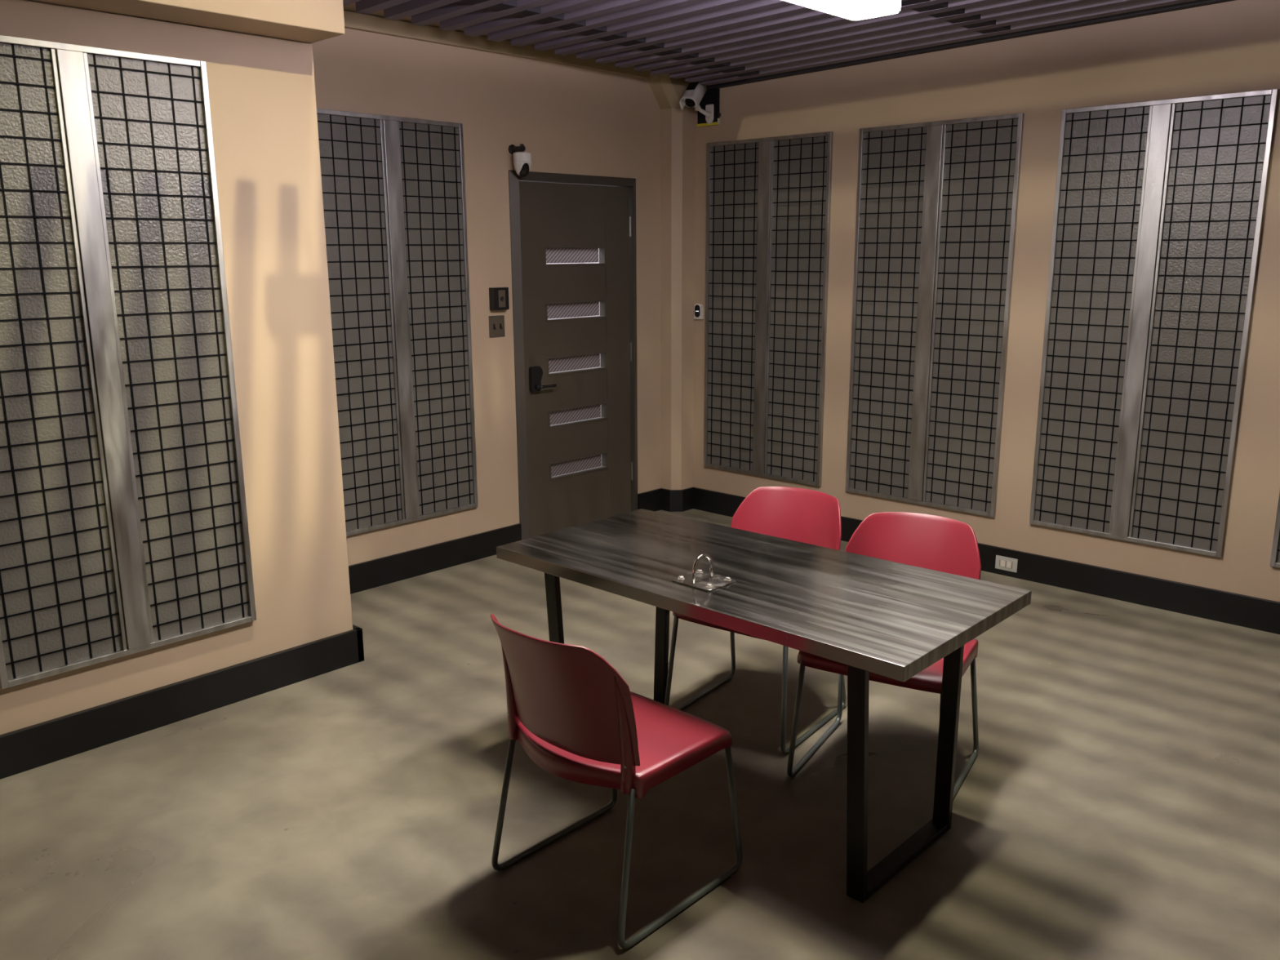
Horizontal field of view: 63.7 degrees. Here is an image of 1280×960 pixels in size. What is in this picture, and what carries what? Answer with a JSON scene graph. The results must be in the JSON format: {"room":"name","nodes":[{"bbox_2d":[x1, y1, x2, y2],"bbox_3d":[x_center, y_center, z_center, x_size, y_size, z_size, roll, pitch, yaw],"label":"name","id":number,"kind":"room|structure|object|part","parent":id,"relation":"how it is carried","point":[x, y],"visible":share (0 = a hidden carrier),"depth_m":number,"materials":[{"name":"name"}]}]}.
{"room":"interrogation room","nodes":[
{"label":"interrogation room","id":0,"kind":"room"},
{"bbox_2d":[0,0,352,734],"bbox_3d":[-3.207,-0.066,2.479,0.775,2.400,5.068,11,17,42],"label":"wall","id":1,"kind":"structure","parent":0,"point":[262,95],"depth_m":3.78,"materials":[{"name":"paint"}]},
{"bbox_2d":[0,35,256,688],"bbox_3d":[-1.757,-0.372,3.390,0.026,1.989,0.858,11,17,42],"label":"wall panel","id":2,"kind":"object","parent":1,"relation":"in","point":[124,531],"depth_m":3.40,"materials":[{"name":"metal"}]},
{"bbox_3d":[-1.922,-0.336,3.232,0.006,1.949,0.357,11,17,42],"label":"glass pane","id":3,"kind":"part","parent":2,"relation":"part of","materials":[{"name":"grey glass"}]},
{"bbox_3d":[-1.606,-0.410,3.560,0.006,1.949,0.357,11,17,42],"label":"glass pane","id":4,"kind":"part","parent":2,"relation":"part of","materials":[{"name":"grey glass"}]},
{"bbox_2d":[26,0,345,43],"bbox_3d":[-3.132,-1.285,2.129,0.998,0.128,5.068,11,17,42],"label":"beam","id":5,"kind":"structure","parent":1,"relation":"on","point":[306,21],"depth_m":3.40,"materials":[{"name":"paint"}]},
{"bbox_2d":[0,488,661,779],"bbox_3d":[-2.251,0.813,3.705,0.816,0.142,7.835,11,17,42],"label":"baseboard","id":6,"kind":"structure","parent":1,"relation":"attached to","point":[31,747],"depth_m":3.87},
{"bbox_2d":[310,27,661,565],"bbox_3d":[-1.042,-0.995,5.341,0.140,2.950,3.600,11,17,42],"label":"wall","id":7,"kind":"structure","parent":0,"point":[572,120],"depth_m":5.54,"materials":[{"name":"paint"}]},
{"bbox_2d":[316,108,478,536],"bbox_3d":[-1.187,-0.757,5.110,0.026,1.989,0.856,11,17,42],"label":"window","id":8,"kind":"structure","parent":7,"relation":"in","point":[393,188],"depth_m":5.10,"materials":[{"name":"metal"}]},
{"bbox_3d":[-1.352,-0.722,4.954,0.006,1.949,0.356,11,17,42],"label":"glass pane","id":9,"kind":"part","parent":8,"relation":"part of","materials":[{"name":"grey glass"}]},
{"bbox_3d":[-1.037,-0.796,5.280,0.006,1.949,0.356,11,17,42],"label":"glass pane","id":10,"kind":"part","parent":8,"relation":"part of","materials":[{"name":"grey glass"}]},
{"bbox_2d":[343,10,648,78],"bbox_3d":[-0.863,-2.194,5.149,0.030,0.068,2.640,11,17,42],"label":"trim","id":11,"kind":"structure","parent":7,"relation":"attached to","point":[353,20],"depth_m":5.13,"materials":[{"name":"paint"}]},
{"bbox_2d":[488,315,505,337],"bbox_3d":[-0.768,-0.828,5.557,0.018,0.115,0.104,11,17,42],"label":"light switch","id":12,"kind":"object","parent":7,"relation":"attached to","point":[496,323],"visible":1,"depth_m":5.56,"materials":[{"name":"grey metal"}]},
{"bbox_2d":[488,287,509,310],"bbox_3d":[-0.751,-0.971,5.519,0.050,0.118,0.104,11,17,42],"label":"intercom box","id":13,"kind":"object","parent":7,"relation":"attached to","point":[498,296],"visible":1,"depth_m":5.50,"materials":[{"name":"black plastic"}]},
{"bbox_3d":[-0.738,-0.969,5.511,0.002,0.090,0.046,11,17,42],"label":"plate","id":14,"kind":"part","parent":13,"relation":"part of","materials":[{"name":"grey metal"}]},
{"bbox_2d":[508,143,531,177],"bbox_3d":[-0.631,-1.685,5.436,0.131,0.172,0.098,11,17,42],"label":"dome camera","id":15,"kind":"object","parent":7,"relation":"attached to","point":[522,159],"visible":1,"depth_m":5.40,"materials":[{"name":"white plastic"}]},
{"bbox_3d":[-0.645,-1.746,5.435,0.095,0.052,0.052,11,17,42],"label":"arm","id":16,"kind":"part","parent":15,"relation":"part of","materials":[{"name":"black plastic"}]},
{"bbox_2d":[508,169,637,539],"bbox_3d":[-0.368,-0.711,6.052,0.170,2.079,0.978,11,17,42],"label":"door","id":17,"kind":"structure","parent":7,"relation":"in","point":[575,468],"depth_m":6.01,"materials":[{"name":"grey paint"}]},
{"bbox_3d":[-0.585,-0.569,5.803,0.030,0.142,0.085,11,17,42],"label":"handle","id":18,"kind":"part","parent":17,"relation":"part of","materials":[{"name":"black plastic"}]},
{"bbox_3d":[-0.531,-0.530,5.819,0.042,0.027,0.128,11,17,42],"label":"lever","id":19,"kind":"part","parent":17,"relation":"part of","materials":[{"name":"black plastic"}]},
{"bbox_3d":[-0.395,-1.288,5.916,0.005,0.082,0.436,11,17,42],"label":"glass pane","id":20,"kind":"part","parent":17,"relation":"part of","materials":[{"name":"glass"}]},
{"bbox_3d":[-0.394,-0.987,5.984,0.005,0.082,0.436,11,17,42],"label":"glass pane","id":21,"kind":"part","parent":17,"relation":"part of","materials":[{"name":"glass"}]},
{"bbox_3d":[-0.392,-0.688,6.050,0.005,0.082,0.436,11,17,42],"label":"glass pane","id":22,"kind":"part","parent":17,"relation":"part of","materials":[{"name":"grey glass"}]},
{"bbox_3d":[-0.383,-1.287,5.922,0.050,0.105,0.486,11,17,42],"label":"lite frame","id":23,"kind":"part","parent":17,"relation":"part of","materials":[{"name":"glass"}]},
{"bbox_3d":[-0.391,-0.390,6.116,0.005,0.082,0.436,11,17,42],"label":"glass pane","id":24,"kind":"part","parent":17,"relation":"part of","materials":[{"name":"glass"}]},
{"bbox_3d":[-0.389,-0.091,6.183,0.005,0.082,0.436,11,17,42],"label":"glass pane","id":25,"kind":"part","parent":17,"relation":"part of","materials":[{"name":"grey glass"}]},
{"bbox_3d":[-0.382,-0.986,5.989,0.050,0.105,0.486,11,17,42],"label":"lite frame","id":26,"kind":"part","parent":17,"relation":"part of","materials":[{"name":"glass"}]},
{"bbox_3d":[-0.380,-0.687,6.055,0.050,0.105,0.486,11,17,42],"label":"lite frame","id":27,"kind":"part","parent":17,"relation":"part of","materials":[{"name":"glass"}]},
{"bbox_3d":[-0.378,-0.388,6.122,0.050,0.105,0.486,11,17,42],"label":"lite frame","id":28,"kind":"part","parent":17,"relation":"part of","materials":[{"name":"glass"}]},
{"bbox_3d":[-0.377,-0.089,6.188,0.050,0.105,0.486,11,17,42],"label":"lite frame","id":29,"kind":"part","parent":17,"relation":"part of","materials":[{"name":"glass"}]},
{"bbox_2d":[546,248,600,418],"bbox_3d":[-1.038,-1.062,6.449,1.360,2.600,3.200,11,17,42],"label":"wall","id":30,"kind":"structure","parent":0,"point":[598,248],"depth_m":7.77,"materials":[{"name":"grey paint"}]},
{"bbox_2d":[0,508,1279,959],"bbox_3d":[-0.710,1.208,2.493,9.200,0.120,8.500,11,17,42],"label":"floor","id":31,"kind":"structure","parent":0,"point":[1119,797],"depth_m":3.10,"materials":[{"name":"concrete"}]},
{"bbox_2d":[490,613,742,948],"bbox_3d":[-0.092,0.695,2.706,0.497,0.784,0.569,11,17,42],"label":"chair","id":32,"kind":"object","parent":31,"relation":"on","point":[573,714],"visible":1,"depth_m":2.52,"materials":[{"name":"red plastic"}]},
{"bbox_3d":[-0.231,0.841,2.930,0.039,0.403,0.485,11,17,42],"label":"sled leg","id":33,"kind":"part","parent":32,"relation":"part of","materials":[{"name":"grey metal"}]},
{"bbox_3d":[-0.226,0.506,2.518,0.454,0.333,0.179,11,17,42],"label":"backrest","id":34,"kind":"part","parent":32,"relation":"part of","materials":[{"name":"red plastic"}]},
{"bbox_3d":[-0.072,0.675,2.724,0.482,0.060,0.452,11,17,42],"label":"seat","id":35,"kind":"part","parent":32,"relation":"part of","materials":[{"name":"red plastic"}]},
{"bbox_3d":[0.106,0.907,2.626,0.039,0.403,0.485,11,17,42],"label":"sled leg","id":36,"kind":"part","parent":32,"relation":"part of","materials":[{"name":"grey metal"}]},
{"bbox_2d":[660,108,695,489],"bbox_3d":[0.237,-1.028,6.518,0.135,2.490,0.165,11,17,42],"label":"column","id":37,"kind":"structure","parent":31,"relation":"on","point":[677,126],"depth_m":6.44,"materials":[{"name":"paint"}]},
{"bbox_2d":[647,70,694,110],"bbox_3d":[0.172,-2.342,6.162,0.135,0.230,0.335,11,17,42],"label":"brace","id":38,"kind":"object","parent":37,"relation":"on","point":[668,91],"visible":0.41,"depth_m":6.13,"materials":[{"name":"paint"}]},
{"bbox_2d":[661,486,693,511],"bbox_3d":[0.248,0.128,6.729,0.236,0.142,0.090,-2,13,-7],"label":"baseboard","id":39,"kind":"structure","parent":37,"relation":"attached to","point":[672,500],"depth_m":6.70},
{"bbox_2d":[664,486,846,753],"bbox_3d":[0.448,0.465,3.729,0.497,0.784,0.569,9,15,35],"label":"chair","id":40,"kind":"object","parent":31,"relation":"on","point":[811,517],"visible":0.32,"depth_m":3.83,"materials":[{"name":"red plastic"}]},
{"bbox_3d":[0.240,0.629,3.869,0.039,0.403,0.485,9,15,35],"label":"sled leg","id":41,"kind":"part","parent":40,"relation":"part of","materials":[{"name":"grey metal"}]},
{"bbox_3d":[0.430,0.455,3.702,0.482,0.060,0.452,9,15,35],"label":"seat","id":42,"kind":"part","parent":40,"relation":"part of","materials":[{"name":"red plastic"}]},
{"bbox_3d":[0.562,0.210,3.833,0.454,0.333,0.179,9,15,35],"label":"backrest","id":43,"kind":"part","parent":40,"relation":"part of","materials":[{"name":"red plastic"}]},
{"bbox_3d":[0.609,0.686,3.604,0.039,0.403,0.485,9,15,35],"label":"sled leg","id":44,"kind":"part","parent":40,"relation":"part of","materials":[{"name":"grey metal"}]},
{"bbox_2d":[496,508,1031,902],"bbox_3d":[0.315,0.620,3.134,1.442,0.740,0.718,11,17,42],"label":"table","id":45,"kind":"object","parent":31,"relation":"on","point":[866,614],"visible":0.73,"depth_m":2.87,"materials":[{"name":"dark grey streaked wood"},{"name":"black metal"},{"name":"polished steel"}]},
{"bbox_3d":[-0.266,0.594,3.353,0.050,0.702,0.065,11,17,42],"label":"leg","id":46,"kind":"part","parent":45,"relation":"part of","materials":[{"name":"metal"}]},
{"bbox_3d":[0.081,0.512,3.712,0.050,0.702,0.050,11,17,42],"label":"leg","id":47,"kind":"part","parent":45,"relation":"part of","materials":[{"name":"metal"}]},
{"bbox_2d":[671,553,735,591],"bbox_3d":[0.181,0.248,2.918,0.144,0.080,0.124,11,17,42],"label":"ring","id":48,"kind":"object","parent":45,"relation":"on","point":[699,579],"visible":1,"depth_m":2.92,"materials":[{"name":"metal"}]},
{"bbox_3d":[0.181,0.285,2.927,0.144,0.004,0.124,11,17,42],"label":"plate","id":49,"kind":"part","parent":48,"relation":"part of","materials":[{"name":"metal"}]},
{"bbox_3d":[0.550,0.755,2.607,0.050,0.702,0.067,11,17,42],"label":"leg","id":50,"kind":"part","parent":45,"relation":"part of","materials":[{"name":"metal"}]},
{"bbox_3d":[0.887,0.676,2.956,0.050,0.702,0.030,11,17,42],"label":"leg","id":51,"kind":"part","parent":45,"relation":"part of","materials":[{"name":"metal"}]},
{"bbox_2d":[786,511,981,799],"bbox_3d":[0.822,0.550,3.333,0.497,0.784,0.569,7,14,30],"label":"chair","id":52,"kind":"object","parent":31,"relation":"on","point":[932,542],"visible":0.32,"depth_m":3.42,"materials":[{"name":"red plastic"}]},
{"bbox_3d":[0.604,0.720,3.452,0.039,0.403,0.485,7,14,30],"label":"sled leg","id":53,"kind":"part","parent":52,"relation":"part of","materials":[{"name":"grey metal"}]},
{"bbox_3d":[0.806,0.541,3.304,0.482,0.060,0.452,7,14,30],"label":"seat","id":54,"kind":"part","parent":52,"relation":"part of","materials":[{"name":"red plastic"}]},
{"bbox_3d":[0.919,0.294,3.448,0.454,0.333,0.179,7,14,30],"label":"backrest","id":55,"kind":"part","parent":52,"relation":"part of","materials":[{"name":"red plastic"}]},
{"bbox_3d":[0.999,0.768,3.226,0.039,0.403,0.485,7,14,30],"label":"sled leg","id":56,"kind":"part","parent":52,"relation":"part of","materials":[{"name":"grey metal"}]},
{"bbox_2d":[342,0,1235,89],"bbox_3d":[1.103,-1.621,2.231,6.630,0.317,4.860,11,17,42],"label":"ceiling","id":57,"kind":"structure","parent":0,"point":[716,43],"depth_m":4.67,"materials":[{"name":"paint"}]},
{"bbox_2d":[343,2,533,44],"bbox_3d":[-0.546,-2.231,5.046,0.620,0.035,2.940,11,17,42],"label":"ceiling","id":58,"kind":"structure","parent":57,"relation":"attached to","point":[351,7],"depth_m":4.75,"materials":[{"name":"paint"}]},
{"bbox_2d":[782,0,901,20],"bbox_3d":[0.359,-1.546,2.905,0.195,0.272,1.222,11,17,42],"label":"ceiling light","id":59,"kind":"object","parent":57,"relation":"hanging from","point":[853,10],"visible":1,"depth_m":3.24,"materials":[{"name":"white plastic"}]},
{"bbox_2d":[693,0,1279,601],"bbox_3d":[2.788,-0.790,4.323,7.140,2.950,0.140,11,17,42],"label":"wall","id":60,"kind":"structure","parent":0,"point":[1232,46],"depth_m":5.00,"materials":[{"name":"paint"}]},
{"bbox_2d":[693,302,703,319],"bbox_3d":[0.368,-1.061,6.481,0.062,0.099,0.027,11,17,42],"label":"wall sensor","id":61,"kind":"object","parent":60,"relation":"attached to","point":[698,308],"visible":1,"depth_m":6.47,"materials":[{"name":"white plastic"}]},
{"bbox_2d":[697,88,720,127],"bbox_3d":[0.413,-2.229,6.175,0.167,0.204,0.022,11,17,42],"label":"board","id":62,"kind":"object","parent":60,"relation":"attached to","point":[712,96],"visible":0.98,"depth_m":6.15,"materials":[{"name":"black plastic"}]},
{"bbox_2d":[679,80,714,124],"bbox_3d":[0.327,-2.233,6.064,0.114,0.247,0.257,8,15,32],"label":"camera","id":63,"kind":"object","parent":62,"relation":"attached to","point":[695,92],"visible":0.92,"depth_m":6.02,"materials":[{"name":"white plastic"}]},
{"bbox_3d":[0.305,-2.299,6.015,0.058,0.050,0.057,6,14,28],"label":"solar panel","id":64,"kind":"part","parent":63,"relation":"part of","materials":[{"name":"black glass"}]},
{"bbox_3d":[0.375,-2.195,6.117,0.037,0.081,0.126,11,17,42],"label":"bracket arm","id":65,"kind":"part","parent":63,"relation":"part of","materials":[{"name":"white plastic"}]},
{"bbox_3d":[0.417,-2.186,6.163,0.060,0.111,0.006,11,17,42],"label":"wall plate","id":66,"kind":"part","parent":63,"relation":"part of","materials":[{"name":"white plastic"}]},
{"bbox_2d":[703,131,833,486],"bbox_3d":[0.734,-0.997,6.143,0.882,1.989,0.026,11,17,42],"label":"window","id":67,"kind":"structure","parent":60,"relation":"in","point":[768,200],"depth_m":6.12,"materials":[{"name":"metal"}]},
{"bbox_3d":[0.568,-1.033,6.308,0.369,1.949,0.006,11,17,42],"label":"glass pane","id":68,"kind":"part","parent":67,"relation":"part of","materials":[{"name":"grey glass"}]},
{"bbox_3d":[0.912,-0.964,5.991,0.369,1.949,0.006,11,17,42],"label":"glass pane","id":69,"kind":"part","parent":67,"relation":"part of","materials":[{"name":"grey glass"}]},
{"bbox_2d":[845,113,1024,517],"bbox_3d":[1.508,-0.843,5.430,0.892,1.989,0.026,11,17,42],"label":"wall panel","id":70,"kind":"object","parent":60,"relation":"in","point":[937,202],"depth_m":5.40,"materials":[{"name":"metal"}]},
{"bbox_3d":[1.341,-0.879,5.597,0.374,1.949,0.006,11,17,42],"label":"glass pane","id":71,"kind":"part","parent":70,"relation":"part of","materials":[{"name":"grey glass"}]},
{"bbox_3d":[1.689,-0.810,5.276,0.374,1.949,0.006,11,17,42],"label":"glass pane","id":72,"kind":"part","parent":70,"relation":"part of","materials":[{"name":"grey glass"}]},
{"bbox_2d":[693,487,1279,634],"bbox_3d":[2.792,0.604,4.524,6.699,0.142,0.018,11,17,42],"label":"baseboard","id":73,"kind":"structure","parent":60,"relation":"attached to","point":[1240,610],"depth_m":4.96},
{"bbox_2d":[995,555,1017,572],"bbox_3d":[1.894,0.434,5.333,0.116,0.072,0.010,11,17,42],"label":"outlet","id":74,"kind":"object","parent":60,"relation":"attached to","point":[1002,562],"visible":1,"depth_m":5.33,"materials":[{"name":"grey plastic"}]},
{"bbox_2d":[1000,560,1004,566],"bbox_3d":[1.880,0.432,5.341,0.020,0.032,0.001,11,17,42],"label":"socket","id":75,"kind":"object","parent":74,"relation":"attached to","point":[1002,562],"depth_m":5.34,"materials":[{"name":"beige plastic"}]},
{"bbox_2d":[1006,561,1010,568],"bbox_3d":[1.903,0.437,5.320,0.020,0.032,0.001,11,17,42],"label":"socket","id":76,"kind":"object","parent":74,"relation":"attached to","point":[1008,563],"depth_m":5.32,"materials":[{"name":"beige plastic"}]},
{"bbox_2d":[1029,88,1279,557],"bbox_3d":[2.288,-0.688,4.712,0.877,1.989,0.026,11,17,42],"label":"wall panel","id":77,"kind":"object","parent":60,"relation":"in","point":[1159,206],"depth_m":4.68,"materials":[{"name":"metal"}]},
{"bbox_3d":[2.123,-0.723,4.876,0.366,1.949,0.006,11,17,42],"label":"glass pane","id":78,"kind":"part","parent":77,"relation":"part of","materials":[{"name":"grey glass"}]},
{"bbox_3d":[2.466,-0.655,4.561,0.366,1.949,0.006,11,17,42],"label":"glass pane","id":79,"kind":"part","parent":77,"relation":"part of","materials":[{"name":"grey glass"}]},
{"bbox_2d":[1269,491,1279,568],"bbox_3d":[3.068,-0.532,3.994,0.880,1.989,0.026,11,17,42],"label":"window","id":80,"kind":"structure","parent":60,"relation":"in","point":[1275,554],"depth_m":4.47,"materials":[{"name":"metal"}]},
{"bbox_3d":[2.903,-0.568,4.158,0.368,1.949,0.006,11,17,42],"label":"glass pane","id":81,"kind":"part","parent":80,"relation":"part of","materials":[{"name":"grey glass"}]}
]}

